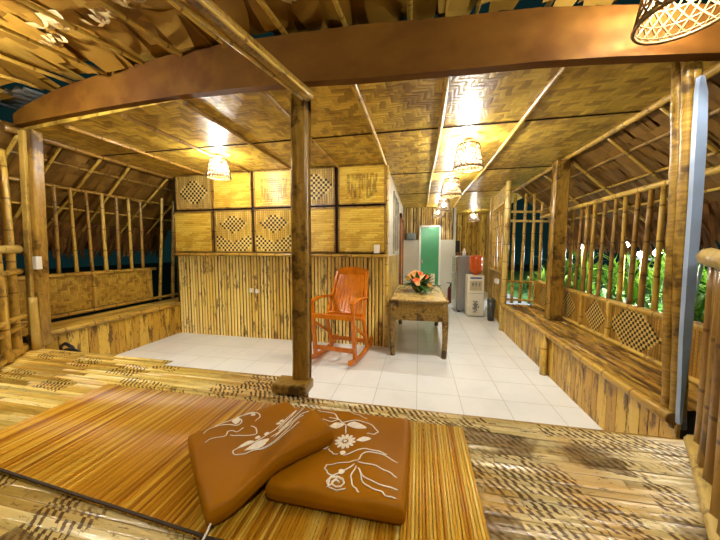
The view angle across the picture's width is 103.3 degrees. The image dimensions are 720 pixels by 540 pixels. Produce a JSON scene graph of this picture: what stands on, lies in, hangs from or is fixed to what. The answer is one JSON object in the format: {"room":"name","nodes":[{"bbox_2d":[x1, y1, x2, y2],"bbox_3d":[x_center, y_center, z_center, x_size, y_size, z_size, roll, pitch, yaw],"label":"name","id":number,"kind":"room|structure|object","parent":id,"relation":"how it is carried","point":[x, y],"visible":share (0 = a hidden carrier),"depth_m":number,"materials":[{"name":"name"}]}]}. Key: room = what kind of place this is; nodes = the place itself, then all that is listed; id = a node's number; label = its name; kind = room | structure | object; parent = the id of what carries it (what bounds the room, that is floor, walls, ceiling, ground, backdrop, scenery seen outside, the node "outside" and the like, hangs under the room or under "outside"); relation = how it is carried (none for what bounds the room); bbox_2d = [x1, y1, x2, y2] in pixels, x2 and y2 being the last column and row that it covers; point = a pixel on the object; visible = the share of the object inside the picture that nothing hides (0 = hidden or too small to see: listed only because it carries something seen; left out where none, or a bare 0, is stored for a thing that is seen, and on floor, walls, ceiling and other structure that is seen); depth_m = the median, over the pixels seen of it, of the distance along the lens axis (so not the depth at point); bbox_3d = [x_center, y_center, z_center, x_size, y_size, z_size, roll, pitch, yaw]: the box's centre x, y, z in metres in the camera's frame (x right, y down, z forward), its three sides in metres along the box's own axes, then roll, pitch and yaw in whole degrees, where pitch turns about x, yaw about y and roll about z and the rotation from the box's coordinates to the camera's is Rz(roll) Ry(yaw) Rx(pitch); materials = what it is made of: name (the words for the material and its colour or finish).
{"room":"traditional dwelling","nodes":[
{"label":"traditional dwelling","id":0,"kind":"room"},
{"bbox_2d":[173,167,386,346],"bbox_3d":[-1.344,-0.205,4.417,3.540,2.600,0.166,1,4,12],"label":"wall","id":1,"kind":"structure","parent":0,"point":[214,295],"depth_m":4.49,"materials":[{"name":"brown wood"}]},
{"bbox_2d":[0,123,173,179],"bbox_3d":[-3.253,-1.460,3.842,0.079,0.086,2.201,1,4,12],"label":"trim","id":2,"kind":"structure","parent":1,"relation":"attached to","point":[3,127],"depth_m":3.52,"materials":[{"name":"brown wood"}]},
{"bbox_2d":[0,120,173,258],"bbox_3d":[-4.031,-0.841,3.833,1.480,1.450,3.953,1,4,12],"label":"thatched roof","id":3,"kind":"structure","parent":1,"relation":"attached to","point":[62,166],"depth_m":4.12,"materials":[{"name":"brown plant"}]},
{"bbox_2d":[65,124,205,175],"bbox_3d":[-2.605,-1.438,3.618,0.045,0.043,1.859,1,4,12],"label":"trim","id":4,"kind":"structure","parent":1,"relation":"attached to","point":[67,126],"depth_m":3.25,"materials":[{"name":"brown wood"}]},
{"bbox_2d":[120,113,250,172],"bbox_3d":[-1.878,-1.426,3.431,0.044,0.044,1.933,1,4,12],"label":"trim","id":5,"kind":"structure","parent":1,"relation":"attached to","point":[123,115],"depth_m":2.96,"materials":[{"name":"brown wood"}]},
{"bbox_2d":[173,211,213,251],"bbox_3d":[-2.684,-0.615,4.601,0.708,0.648,0.032,1,4,12],"label":"woven panel","id":6,"kind":"object","parent":1,"relation":"attached to","point":[193,230],"visible":1,"depth_m":4.59,"materials":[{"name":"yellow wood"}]},
{"bbox_2d":[175,174,212,209],"bbox_3d":[-2.649,-1.238,4.548,0.658,0.538,0.032,1,4,12],"label":"woven panel","id":7,"kind":"object","parent":1,"relation":"attached to","point":[193,192],"visible":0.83,"depth_m":4.54,"materials":[{"name":"wicker"}]},
{"bbox_2d":[212,171,252,208],"bbox_3d":[-1.978,-1.227,4.410,0.668,0.538,0.032,1,4,12],"label":"woven panel","id":8,"kind":"object","parent":1,"relation":"attached to","point":[236,192],"visible":0.84,"depth_m":4.40,"materials":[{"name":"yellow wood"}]},
{"bbox_2d":[214,210,253,251],"bbox_3d":[-1.974,-0.604,4.454,0.658,0.648,0.032,1,4,12],"label":"woven panel","id":9,"kind":"object","parent":1,"relation":"attached to","point":[233,229],"visible":1,"depth_m":4.45,"materials":[{"name":"wicker"}]},
{"bbox_2d":[183,101,290,169],"bbox_3d":[-1.196,-1.410,3.255,0.044,0.044,2.002,1,4,12],"label":"trim","id":10,"kind":"structure","parent":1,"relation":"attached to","point":[185,103],"depth_m":2.77,"materials":[{"name":"brown wood"}]},
{"bbox_2d":[253,169,290,207],"bbox_3d":[-1.293,-1.217,4.268,0.648,0.538,0.032,1,4,12],"label":"woven panel","id":11,"kind":"object","parent":1,"relation":"attached to","point":[272,188],"visible":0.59,"depth_m":4.26,"materials":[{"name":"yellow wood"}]},
{"bbox_2d":[254,208,290,251],"bbox_3d":[-1.293,-0.594,4.314,0.648,0.648,0.032,1,4,12],"label":"woven panel","id":12,"kind":"object","parent":1,"relation":"attached to","point":[272,226],"visible":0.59,"depth_m":4.31,"materials":[{"name":"wicker"}]},
{"bbox_2d":[261,91,338,167],"bbox_3d":[-0.520,-1.401,3.081,0.044,0.044,2.071,1,4,12],"label":"trim","id":13,"kind":"structure","parent":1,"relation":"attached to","point":[266,94],"depth_m":2.45,"materials":[{"name":"brown wood"}]},
{"bbox_2d":[311,166,334,205],"bbox_3d":[-0.647,-1.207,4.135,0.588,0.538,0.032,1,4,12],"label":"woven panel","id":14,"kind":"object","parent":1,"relation":"attached to","point":[322,178],"visible":0.59,"depth_m":4.10,"materials":[{"name":"wicker"}]},
{"bbox_2d":[311,207,335,251],"bbox_3d":[-0.647,-0.584,4.181,0.588,0.648,0.032,1,4,12],"label":"woven panel","id":15,"kind":"object","parent":1,"relation":"attached to","point":[323,235],"visible":0.59,"depth_m":4.15,"materials":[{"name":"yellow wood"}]},
{"bbox_2d":[338,206,385,252],"bbox_3d":[0.024,-0.574,4.043,0.678,0.648,0.032,1,4,12],"label":"woven panel","id":16,"kind":"object","parent":1,"relation":"attached to","point":[360,228],"visible":1,"depth_m":4.04,"materials":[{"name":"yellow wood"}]},
{"bbox_2d":[338,163,385,204],"bbox_3d":[0.024,-1.197,3.997,0.678,0.538,0.032,1,4,12],"label":"woven panel","id":17,"kind":"object","parent":1,"relation":"attached to","point":[366,183],"visible":0.99,"depth_m":3.99,"materials":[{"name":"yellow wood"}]},
{"bbox_2d":[118,291,601,429],"bbox_3d":[0.274,0.995,6.364,7.600,0.080,9.200,1,4,12],"label":"floor","id":18,"kind":"structure","parent":0,"point":[484,373],"depth_m":3.37,"materials":[{"name":"white tile"}]},
{"bbox_2d":[59,342,80,353],"bbox_3d":[-3.232,0.988,3.169,0.318,0.403,0.230,1,4,12],"label":"bag","id":19,"kind":"object","parent":18,"relation":"on","point":[71,347],"visible":0.26,"depth_m":3.13,"materials":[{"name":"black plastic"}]},
{"bbox_2d":[0,267,180,356],"bbox_3d":[-3.424,0.548,4.276,0.594,1.118,2.614,1,4,12],"label":"bench","id":20,"kind":"object","parent":18,"relation":"on","point":[114,332],"visible":0.7,"depth_m":3.94,"materials":[{"name":"brown wood"}]},
{"bbox_2d":[51,185,60,273],"bbox_3d":[-3.810,-0.499,3.572,0.049,1.110,0.044,1,4,4],"label":"bamboo pole","id":21,"kind":"object","parent":20,"relation":"on","point":[54,200],"visible":1,"depth_m":3.57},
{"bbox_2d":[8,176,152,203],"bbox_3d":[-3.736,-1.067,3.894,0.045,0.047,1.950,1,4,12],"label":"rail","id":22,"kind":"object","parent":21,"relation":"on","point":[10,178],"visible":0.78,"depth_m":3.85,"materials":[{"name":"brown wood"}]},
{"bbox_2d":[68,188,78,272],"bbox_3d":[-3.761,-0.511,3.742,0.053,1.111,0.045,-4,7,-42],"label":"bamboo pole","id":23,"kind":"object","parent":20,"relation":"on","point":[74,245],"visible":1,"depth_m":3.73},
{"bbox_2d":[84,191,94,271],"bbox_3d":[-3.734,-0.525,3.929,0.045,1.110,0.049,1,5,12],"label":"bamboo pole","id":24,"kind":"object","parent":20,"relation":"on","point":[85,193],"visible":1,"depth_m":3.92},
{"bbox_2d":[100,193,108,270],"bbox_3d":[-3.690,-0.539,4.112,0.056,1.110,0.053,1,4,1],"label":"bamboo pole","id":25,"kind":"object","parent":20,"relation":"on","point":[104,242],"visible":0.99,"depth_m":4.09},
{"bbox_2d":[114,196,120,269],"bbox_3d":[-3.653,-0.552,4.296,0.054,1.111,0.052,1,4,4],"label":"bamboo pole","id":26,"kind":"object","parent":20,"relation":"on","point":[115,197],"visible":1,"depth_m":4.28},
{"bbox_2d":[126,198,133,268],"bbox_3d":[-3.620,-0.566,4.485,0.050,1.110,0.050,1,4,12],"label":"bamboo pole","id":27,"kind":"object","parent":20,"relation":"on","point":[128,200],"visible":1,"depth_m":4.47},
{"bbox_2d":[139,200,144,267],"bbox_3d":[-3.579,-0.580,4.667,0.048,1.110,0.054,0,4,-13],"label":"bamboo pole","id":28,"kind":"object","parent":20,"relation":"on","point":[140,201],"visible":1,"depth_m":4.66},
{"bbox_2d":[158,198,162,299],"bbox_3d":[-3.502,-0.459,5.007,0.056,1.982,0.174,2,5,27],"label":"bamboo pole","id":29,"kind":"object","parent":20,"relation":"on","point":[161,199],"visible":0.84,"depth_m":5.00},
{"bbox_2d":[171,201,174,297],"bbox_3d":[-3.448,-0.377,5.253,0.065,1.782,0.154,2,5,22],"label":"bamboo pole","id":30,"kind":"object","parent":20,"relation":"on","point":[173,236],"visible":0.8,"depth_m":5.24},
{"bbox_2d":[311,267,372,365],"bbox_3d":[-0.227,0.559,3.797,0.605,1.162,0.897,2,4,20],"label":"rocking chair","id":31,"kind":"object","parent":18,"relation":"on","point":[350,280],"visible":0.96,"depth_m":3.90,"materials":[{"name":"orange wood"}]},
{"bbox_2d":[0,348,707,539],"bbox_3d":[-1.116,1.155,0.965,5.460,0.394,3.068,1,4,12],"label":"platform","id":32,"kind":"object","parent":18,"relation":"on","point":[535,481],"visible":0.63,"depth_m":1.34,"materials":[{"name":"wood"}]},
{"bbox_2d":[0,149,30,371],"bbox_3d":[-3.143,-0.127,2.420,0.146,1.964,0.957,-3,5,-33],"label":"railing","id":33,"kind":"object","parent":32,"relation":"on","point":[10,350],"visible":1,"depth_m":2.69,"materials":[{"name":"wood"}]},
{"bbox_2d":[18,129,51,349],"bbox_3d":[-3.330,-0.294,2.900,0.219,2.204,0.179,1,4,12],"label":"post","id":34,"kind":"object","parent":32,"relation":"on","point":[30,141],"visible":0.98,"depth_m":2.88,"materials":[{"name":"wood"}]},
{"bbox_2d":[32,256,42,268],"bbox_3d":[-3.260,-0.072,2.881,0.050,0.130,0.050,1,4,12],"label":"box","id":35,"kind":"object","parent":34,"relation":"attached to","point":[37,260],"visible":1,"depth_m":2.86,"materials":[{"name":"white plastic"}]},
{"bbox_2d":[0,384,489,539],"bbox_3d":[-0.744,0.907,1.476,2.547,0.012,0.863,1,4,12],"label":"mat","id":36,"kind":"object","parent":32,"relation":"on","point":[94,447],"visible":0.7,"depth_m":1.32,"materials":[{"name":"wicker"}]},
{"bbox_2d":[188,402,333,539],"bbox_3d":[-0.483,0.820,1.341,0.575,0.181,0.619,-3,5,-37],"label":"cushion","id":37,"kind":"object","parent":36,"relation":"on","point":[231,460],"visible":1,"depth_m":1.26,"materials":[{"name":"fabric"}]},
{"bbox_2d":[265,409,409,523],"bbox_3d":[-0.052,0.858,1.349,0.563,0.105,0.563,1,4,12],"label":"cushion","id":38,"kind":"object","parent":36,"relation":"on","point":[363,472],"visible":0.88,"depth_m":1.17,"materials":[{"name":"fabric"}]},
{"bbox_2d":[272,375,312,395],"bbox_3d":[-0.486,0.835,2.067,0.260,0.070,0.160,1,4,12],"label":"wooden block","id":39,"kind":"object","parent":32,"relation":"on","point":[284,384],"visible":0.98,"depth_m":2.00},
{"bbox_2d":[290,92,311,380],"bbox_3d":[-0.420,-0.190,2.039,0.143,2.120,0.106,1,4,12],"label":"post","id":40,"kind":"object","parent":39,"relation":"on","point":[300,110],"visible":0.87,"depth_m":2.01,"materials":[{"name":"wood"}]},
{"bbox_2d":[172,0,313,100],"bbox_3d":[-0.632,-1.043,1.094,0.099,0.159,1.654,2,5,21],"label":"pole","id":41,"kind":"object","parent":40,"relation":"attached to","point":[209,9],"visible":1,"depth_m":1.32,"materials":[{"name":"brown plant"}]},
{"bbox_2d":[12,3,719,127],"bbox_3d":[-0.735,-1.373,2.048,5.555,0.542,0.190,1,4,15],"label":"fascia beam","id":42,"kind":"structure","parent":40,"relation":"attached to","point":[564,36],"depth_m":1.72,"materials":[{"name":"wood"}]},
{"bbox_2d":[0,0,618,99],"bbox_3d":[-1.215,-1.437,0.547,6.880,0.682,3.549,1,4,12],"label":"roof","id":43,"kind":"structure","parent":42,"relation":"attached to","point":[37,36],"depth_m":1.89,"materials":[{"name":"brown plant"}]},
{"bbox_2d":[0,86,44,109],"bbox_3d":[-3.378,-1.758,3.104,0.780,0.130,0.850,1,4,12],"label":"sheet","id":44,"kind":"object","parent":43,"relation":"on","point":[23,96],"visible":0.17,"depth_m":2.81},
{"bbox_2d":[630,0,719,45],"bbox_3d":[1.416,-1.255,1.232,0.346,0.318,0.346,1,4,12],"label":"wicker lamp","id":45,"kind":"object","parent":43,"relation":"hanging from","point":[645,11],"visible":1,"depth_m":1.34,"materials":[{"name":"white"}]},
{"bbox_2d":[683,248,719,539],"bbox_3d":[1.346,0.433,1.040,0.119,1.030,1.089,4,6,44],"label":"railing","id":46,"kind":"object","parent":32,"relation":"on","point":[703,447],"visible":1,"depth_m":1.20,"materials":[{"name":"wood"}]},
{"bbox_2d":[389,284,449,359],"bbox_3d":[0.929,0.710,4.539,0.774,0.760,1.724,1,4,12],"label":"table","id":47,"kind":"object","parent":18,"relation":"on","point":[405,304],"visible":0.93,"depth_m":3.73,"materials":[{"name":"brown wood"}]},
{"bbox_2d":[411,285,425,291],"bbox_3d":[0.920,0.284,4.489,0.230,0.110,0.228,1,4,12],"label":"bowl","id":48,"kind":"object","parent":47,"relation":"on","point":[415,287],"depth_m":4.42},
{"bbox_2d":[398,270,441,293],"bbox_3d":[0.930,0.173,4.465,0.682,0.347,0.696,1,4,12],"label":"flower arrangement","id":49,"kind":"object","parent":47,"relation":"on","point":[418,284],"visible":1,"depth_m":4.38,"materials":[{"name":"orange plant"}]},
{"bbox_2d":[447,282,451,302],"bbox_3d":[2.392,0.598,7.538,0.158,0.540,0.170,-3,5,-38],"label":"fire extinguisher","id":50,"kind":"object","parent":18,"relation":"on","point":[450,286],"visible":0.62,"depth_m":7.49,"materials":[{"name":"red paint"}]},
{"bbox_2d":[451,256,480,311],"bbox_3d":[2.436,0.305,6.634,0.595,1.262,0.560,1,4,12],"label":"refrigerator","id":51,"kind":"object","parent":18,"relation":"on","point":[460,264],"visible":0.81,"depth_m":6.39,"materials":[{"name":"grey metal"}]},
{"bbox_2d":[465,274,483,315],"bbox_3d":[2.426,0.527,6.045,0.330,0.860,0.357,1,4,12],"label":"water dispenser","id":52,"kind":"object","parent":18,"relation":"on","point":[474,284],"visible":1,"depth_m":5.92,"materials":[{"name":"beige plastic"}]},
{"bbox_2d":[469,255,482,274],"bbox_3d":[2.450,-0.107,6.017,0.260,0.400,0.260,1,4,12],"label":"water bottle","id":53,"kind":"object","parent":52,"relation":"on","point":[476,261],"visible":1,"depth_m":5.92,"materials":[{"name":"orange"}]},
{"bbox_2d":[487,298,495,320],"bbox_3d":[2.604,0.779,5.662,0.160,0.455,0.160,1,4,12],"label":"bin","id":54,"kind":"object","parent":18,"relation":"on","point":[490,301],"visible":1,"depth_m":5.61,"materials":[{"name":"grey plastic"}]},
{"bbox_2d":[484,180,511,330],"bbox_3d":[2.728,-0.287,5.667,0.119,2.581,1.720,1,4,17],"label":"wall","id":55,"kind":"structure","parent":18,"relation":"on","point":[499,203],"depth_m":5.42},
{"bbox_2d":[499,279,702,438],"bbox_3d":[2.377,0.731,3.251,0.645,0.904,3.483,1,4,12],"label":"bench","id":56,"kind":"object","parent":18,"relation":"on","point":[603,353],"visible":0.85,"depth_m":2.56,"materials":[{"name":"brown wood"}]},
{"bbox_2d":[507,193,550,303],"bbox_3d":[2.896,-0.353,4.864,0.701,1.871,0.092,1,4,12],"label":"screen","id":57,"kind":"object","parent":56,"relation":"attached to","point":[514,211],"visible":0.8,"depth_m":4.86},
{"bbox_2d":[544,159,570,319],"bbox_3d":[2.648,-0.390,3.825,0.196,2.105,0.186,1,4,12],"label":"post","id":58,"kind":"object","parent":56,"relation":"on","point":[561,169],"visible":1,"depth_m":3.78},
{"bbox_2d":[567,210,574,287],"bbox_3d":[2.826,-0.279,3.814,0.047,1.066,0.076,4,6,41],"label":"bamboo pole","id":59,"kind":"object","parent":56,"relation":"on","point":[572,211],"visible":0.94,"depth_m":3.80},
{"bbox_2d":[573,207,583,289],"bbox_3d":[2.800,-0.267,3.656,0.044,1.066,0.050,2,4,-1],"label":"bamboo pole","id":60,"kind":"object","parent":56,"relation":"on","point":[581,209],"visible":0.93,"depth_m":3.64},
{"bbox_2d":[580,206,589,291],"bbox_3d":[2.765,-0.255,3.493,0.054,1.066,0.054,1,4,-8],"label":"bamboo pole","id":61,"kind":"object","parent":56,"relation":"on","point":[587,214],"visible":0.91,"depth_m":3.48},
{"bbox_2d":[587,204,597,293],"bbox_3d":[2.721,-0.244,3.339,0.052,1.066,0.049,-1,4,-34],"label":"bamboo pole","id":62,"kind":"object","parent":56,"relation":"on","point":[595,206],"visible":0.95,"depth_m":3.33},
{"bbox_2d":[595,201,606,295],"bbox_3d":[2.697,-0.232,3.185,0.040,1.066,0.047,-1,4,-34],"label":"bamboo pole","id":63,"kind":"object","parent":56,"relation":"on","point":[598,286],"visible":0.95,"depth_m":3.17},
{"bbox_2d":[606,198,618,298],"bbox_3d":[2.659,-0.218,2.997,0.040,1.066,0.047,2,4,-1],"label":"bamboo pole","id":64,"kind":"object","parent":56,"relation":"on","point":[615,212],"visible":0.94,"depth_m":2.99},
{"bbox_2d":[616,196,627,301],"bbox_3d":[2.635,-0.209,2.864,0.043,1.067,0.086,4,6,43],"label":"bamboo pole","id":65,"kind":"object","parent":56,"relation":"on","point":[625,199],"visible":0.97,"depth_m":2.85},
{"bbox_2d":[626,192,641,304],"bbox_3d":[2.592,-0.196,2.699,0.048,1.066,0.051,-2,4,-41],"label":"bamboo pole","id":66,"kind":"object","parent":56,"relation":"on","point":[629,300],"visible":0.97,"depth_m":2.69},
{"bbox_2d":[637,189,654,307],"bbox_3d":[2.564,-0.186,2.559,0.054,1.066,0.054,0,4,-22],"label":"bamboo pole","id":67,"kind":"object","parent":56,"relation":"on","point":[651,193],"visible":0.94,"depth_m":2.55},
{"bbox_2d":[650,185,667,310],"bbox_3d":[2.529,-0.175,2.407,0.048,1.066,0.050,-1,4,-26],"label":"bamboo pole","id":68,"kind":"object","parent":56,"relation":"on","point":[663,195],"visible":1,"depth_m":2.40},
{"bbox_2d":[540,165,719,218],"bbox_3d":[2.699,-0.773,3.121,0.071,0.065,3.401,1,4,12],"label":"rail","id":69,"kind":"object","parent":68,"relation":"on","point":[716,169],"visible":0.7,"depth_m":2.71,"materials":[{"name":"brown wood"}]},
{"bbox_2d":[660,61,707,429],"bbox_3d":[1.788,-0.117,1.580,0.167,2.043,0.157,1,4,12],"label":"post","id":70,"kind":"object","parent":56,"relation":"on","point":[688,111],"visible":0.98,"depth_m":1.55,"materials":[{"name":"brown wood"}]},
{"bbox_2d":[18,61,719,214],"bbox_3d":[0.446,-1.659,6.185,6.330,0.040,8.700,1,4,12],"label":"ceiling","id":71,"kind":"structure","parent":0,"point":[496,97],"depth_m":2.73,"materials":[{"name":"wicker"}]},
{"bbox_2d":[206,155,231,180],"bbox_3d":[-1.776,-1.292,3.579,0.294,0.270,0.294,1,4,12],"label":"wicker lamp","id":72,"kind":"object","parent":71,"relation":"hanging from","point":[218,165],"visible":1,"depth_m":3.53,"materials":[{"name":"white"}]},
{"bbox_2d":[101,111,640,155],"bbox_3d":[-0.438,-1.402,3.028,5.800,0.010,0.012,1,4,12],"label":"trim","id":73,"kind":"structure","parent":71,"relation":"attached to","point":[630,111],"depth_m":2.83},
{"bbox_2d":[432,206,444,217],"bbox_3d":[2.117,-1.570,7.688,0.346,0.318,0.346,1,4,12],"label":"wicker lamp","id":74,"kind":"object","parent":71,"relation":"hanging from","point":[434,214],"visible":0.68,"depth_m":7.62,"materials":[{"name":"white"}]},
{"bbox_2d":[436,198,451,212],"bbox_3d":[1.914,-1.483,6.508,0.346,0.318,0.346,1,4,12],"label":"wicker lamp","id":75,"kind":"object","parent":71,"relation":"hanging from","point":[448,207],"visible":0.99,"depth_m":6.44,"materials":[{"name":"white"}]},
{"bbox_2d":[440,176,461,197],"bbox_3d":[1.462,-1.341,4.574,0.346,0.318,0.346,1,4,12],"label":"wicker lamp","id":76,"kind":"object","parent":71,"relation":"hanging from","point":[451,180],"visible":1,"depth_m":4.50,"materials":[{"name":"white"}]},
{"bbox_2d":[452,139,483,172],"bbox_3d":[1.168,-1.239,3.076,0.329,0.302,0.329,1,4,12],"label":"wicker lamp","id":77,"kind":"object","parent":71,"relation":"hanging from","point":[467,154],"visible":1,"depth_m":3.00,"materials":[{"name":"white"}]},
{"bbox_2d":[468,211,479,221],"bbox_3d":[3.507,-1.651,8.777,0.346,0.318,0.346,1,4,12],"label":"wicker lamp","id":78,"kind":"object","parent":71,"relation":"hanging from","point":[472,214],"visible":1,"depth_m":8.71,"materials":[{"name":"white"}]},
{"bbox_2d":[489,62,719,205],"bbox_3d":[2.872,-1.508,4.567,0.072,0.073,6.301,1,4,12],"label":"trim","id":79,"kind":"structure","parent":71,"relation":"attached to","point":[714,70],"depth_m":2.62,"materials":[{"name":"brown wood"}]},
{"bbox_2d":[516,73,719,255],"bbox_3d":[3.202,-0.796,2.925,1.307,1.401,6.127,1,4,12],"label":"sloped roof","id":80,"kind":"object","parent":79,"relation":"attached to","point":[636,155],"visible":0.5,"depth_m":3.22,"materials":[{"name":"brown plant"}]},
{"bbox_2d":[384,165,402,346],"bbox_3d":[0.786,-0.335,6.175,0.118,2.600,4.372,1,4,12],"label":"wall","id":81,"kind":"structure","parent":0,"point":[392,260],"depth_m":4.46,"materials":[{"name":"brown wood"}]},
{"bbox_2d":[351,84,402,206],"bbox_3d":[0.582,-1.542,5.044,0.054,0.056,6.450,1,4,12],"label":"trim","id":82,"kind":"structure","parent":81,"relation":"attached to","point":[355,87],"depth_m":2.55,"materials":[{"name":"brown wood"}]},
{"bbox_2d":[393,191,398,253],"bbox_3d":[0.707,-0.877,5.574,0.040,1.100,1.070,1,4,12],"label":"window","id":83,"kind":"structure","parent":81,"relation":"in","point":[395,198],"depth_m":5.47,"materials":[{"name":"clear glass"}]},
{"bbox_2d":[399,213,403,283],"bbox_3d":[1.055,-0.246,7.289,0.060,2.260,1.040,1,4,12],"label":"door","id":84,"kind":"structure","parent":81,"relation":"in","point":[401,221],"depth_m":6.81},
{"bbox_2d":[391,166,551,174],"bbox_3d":[0.914,-1.506,4.430,3.750,0.010,0.012,1,4,12],"label":"trim","id":85,"kind":"structure","parent":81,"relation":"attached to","point":[538,166],"depth_m":4.22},
{"bbox_2d":[403,207,453,296],"bbox_3d":[1.925,-0.486,8.227,1.441,2.600,0.120,1,4,12],"label":"wall","id":86,"kind":"structure","parent":0,"point":[414,218],"depth_m":8.14,"materials":[{"name":"beige paint"}]},
{"bbox_2d":[407,233,415,239],"bbox_3d":[1.474,-0.964,8.178,0.260,0.200,0.111,1,4,12],"label":"meter box","id":87,"kind":"object","parent":86,"relation":"attached to","point":[410,236],"visible":1,"depth_m":8.13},
{"bbox_2d":[419,225,440,284],"bbox_3d":[1.985,-0.221,8.138,0.600,2.085,0.098,1,4,12],"label":"door","id":88,"kind":"structure","parent":86,"relation":"in","point":[429,235],"depth_m":8.12,"materials":[{"name":"green plastic"}]},
{"bbox_2d":[425,77,450,207],"bbox_3d":[1.218,-1.534,4.913,0.055,0.053,6.450,1,4,12],"label":"trim","id":89,"kind":"structure","parent":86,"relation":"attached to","point":[447,79],"depth_m":2.60,"materials":[{"name":"brown wood"}]},
{"bbox_2d":[453,67,567,207],"bbox_3d":[1.933,-1.524,4.765,0.054,0.056,6.450,1,4,12],"label":"trim","id":90,"kind":"structure","parent":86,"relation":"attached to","point":[561,70],"depth_m":2.50,"materials":[{"name":"brown wood"}]},
{"bbox_2d":[453,207,455,272],"bbox_3d":[2.871,-0.550,9.092,0.080,2.600,2.000,1,4,12],"label":"wall","id":91,"kind":"structure","parent":0,"point":[454,225],"depth_m":8.07,"materials":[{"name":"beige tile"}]},
{"bbox_2d":[455,214,485,274],"bbox_3d":[3.707,-0.611,9.926,1.380,2.600,0.104,1,4,12],"label":"wall","id":92,"kind":"structure","parent":0,"point":[471,235],"depth_m":9.81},
{"bbox_3d":[3.352,-0.576,9.789,0.650,0.040,0.360,1,4,12],"label":"shelf","id":93,"kind":"object","parent":92,"relation":"attached to","visible":0},
{"bbox_2d":[455,241,459,252],"bbox_3d":[3.150,-0.801,9.784,0.500,0.400,0.300,1,4,12],"label":"shelf box","id":94,"kind":"object","parent":93,"relation":"on","point":[457,243],"visible":0.44,"depth_m":9.60,"materials":[{"name":"black plastic"}]},
{"label":"outside","id":95,"kind":"structure","parent":0,"visible":0},
{"bbox_2d":[507,271,705,311],"bbox_3d":[13.572,1.116,6.487,18.000,0.060,26.000,1,4,12],"label":"lawn","id":96,"kind":"structure","parent":95,"point":[526,274],"depth_m":11.29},
{"bbox_2d":[536,264,546,280],"bbox_3d":[7.140,0.257,11.162,0.895,1.002,1.449,2,5,27],"label":"plant","id":97,"kind":"object","parent":96,"relation":"on","point":[543,276],"visible":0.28,"depth_m":11.01,"materials":[{"name":"green plant"}]},
{"bbox_2d":[565,258,603,286],"bbox_3d":[9.153,-0.024,11.528,1.907,1.514,1.908,-2,5,-24],"label":"plant","id":98,"kind":"object","parent":96,"relation":"on","point":[595,271],"visible":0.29,"depth_m":11.33,"materials":[{"name":"green plant"}]},
{"bbox_2d":[566,251,608,277],"bbox_3d":[9.771,-0.274,12.410,2.301,1.865,2.200,-1,4,-13],"label":"plant","id":99,"kind":"object","parent":96,"relation":"on","point":[573,251],"visible":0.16,"depth_m":12.41,"materials":[{"name":"green plant"}]},
{"bbox_2d":[571,263,617,294],"bbox_3d":[6.756,0.355,8.531,1.238,1.124,1.119,-1,4,-18],"label":"plant","id":100,"kind":"object","parent":96,"relation":"on","point":[579,281],"visible":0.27,"depth_m":8.59,"materials":[{"name":"green plant"}]},
{"bbox_2d":[602,254,618,285],"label":"plant","id":101,"kind":"object","parent":96,"relation":"on","point":[603,254],"depth_m":9.63,"materials":[{"name":"green plant"}]},
{"bbox_2d":[587,254,638,289],"bbox_3d":[9.509,0.087,10.669,2.000,1.382,1.622,-3,5,-32],"label":"plant","id":102,"kind":"object","parent":96,"relation":"on","point":[604,276],"visible":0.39,"depth_m":10.48,"materials":[{"name":"green plant"}]},
{"bbox_2d":[600,280,625,298],"bbox_3d":[6.561,0.623,7.399,0.799,0.814,1.083,3,5,34],"label":"plant","id":103,"kind":"object","parent":96,"relation":"on","point":[613,293],"visible":0.28,"depth_m":7.51,"materials":[{"name":"green plant"}]},
{"bbox_2d":[624,254,629,281],"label":"plant","id":104,"kind":"object","parent":96,"relation":"on","point":[625,272],"depth_m":9.39,"materials":[{"name":"green plant"}]},
{"bbox_2d":[601,278,662,310],"bbox_3d":[6.338,0.638,6.522,1.240,0.885,1.120,1,4,12],"label":"plant","id":105,"kind":"object","parent":96,"relation":"on","point":[635,290],"visible":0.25,"depth_m":6.68,"materials":[{"name":"green plant"}]},
{"bbox_2d":[633,257,639,288],"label":"plant","id":106,"kind":"object","parent":96,"relation":"on","point":[636,279],"depth_m":9.11,"materials":[{"name":"green plant"}]},
{"bbox_2d":[646,258,653,295],"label":"plant","id":107,"kind":"object","parent":96,"relation":"on","point":[650,275],"depth_m":8.24,"materials":[{"name":"green plant"}]},
{"bbox_2d":[659,254,664,301],"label":"plant","id":108,"kind":"object","parent":96,"relation":"on","point":[661,279],"depth_m":8.11,"materials":[{"name":"green plant"}]},
{"bbox_2d":[649,252,706,298],"bbox_3d":[8.098,0.158,6.309,2.964,1.924,2.117,-2,5,-24],"label":"plant","id":109,"kind":"object","parent":96,"relation":"on","point":[703,273],"visible":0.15,"depth_m":6.55,"materials":[{"name":"green plant"}]},
{"bbox_2d":[658,293,703,314],"bbox_3d":[6.510,0.791,5.879,1.052,0.698,1.176,1,4,12],"label":"plant","id":110,"kind":"object","parent":96,"relation":"on","point":[700,296],"visible":0.05,"depth_m":5.69,"materials":[{"name":"green plant"}]},
{"bbox_2d":[659,298,704,321],"bbox_3d":[5.846,0.796,5.062,1.402,0.784,1.237,1,4,12],"label":"plant","id":111,"kind":"object","parent":96,"relation":"on","point":[698,311],"visible":0.12,"depth_m":4.98,"materials":[{"name":"green plant"}]},
{"bbox_2d":[695,248,703,302],"bbox_3d":[5.698,0.386,4.838,0.048,1.646,0.248,0,4,6],"label":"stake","id":112,"kind":"object","parent":96,"relation":"on","point":[701,266],"visible":0.26,"depth_m":4.78,"materials":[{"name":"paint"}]},
{"bbox_2d":[697,262,707,297],"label":"plant","id":113,"kind":"object","parent":96,"relation":"on","point":[698,262],"depth_m":7.00,"materials":[{"name":"green plant"}]},
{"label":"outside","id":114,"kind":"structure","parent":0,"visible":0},
{"bbox_2d":[6,262,707,328],"bbox_3d":[1.618,1.190,7.944,60.000,0.300,50.000,1,4,12],"label":"ground","id":115,"kind":"structure","parent":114,"point":[166,266],"depth_m":18.90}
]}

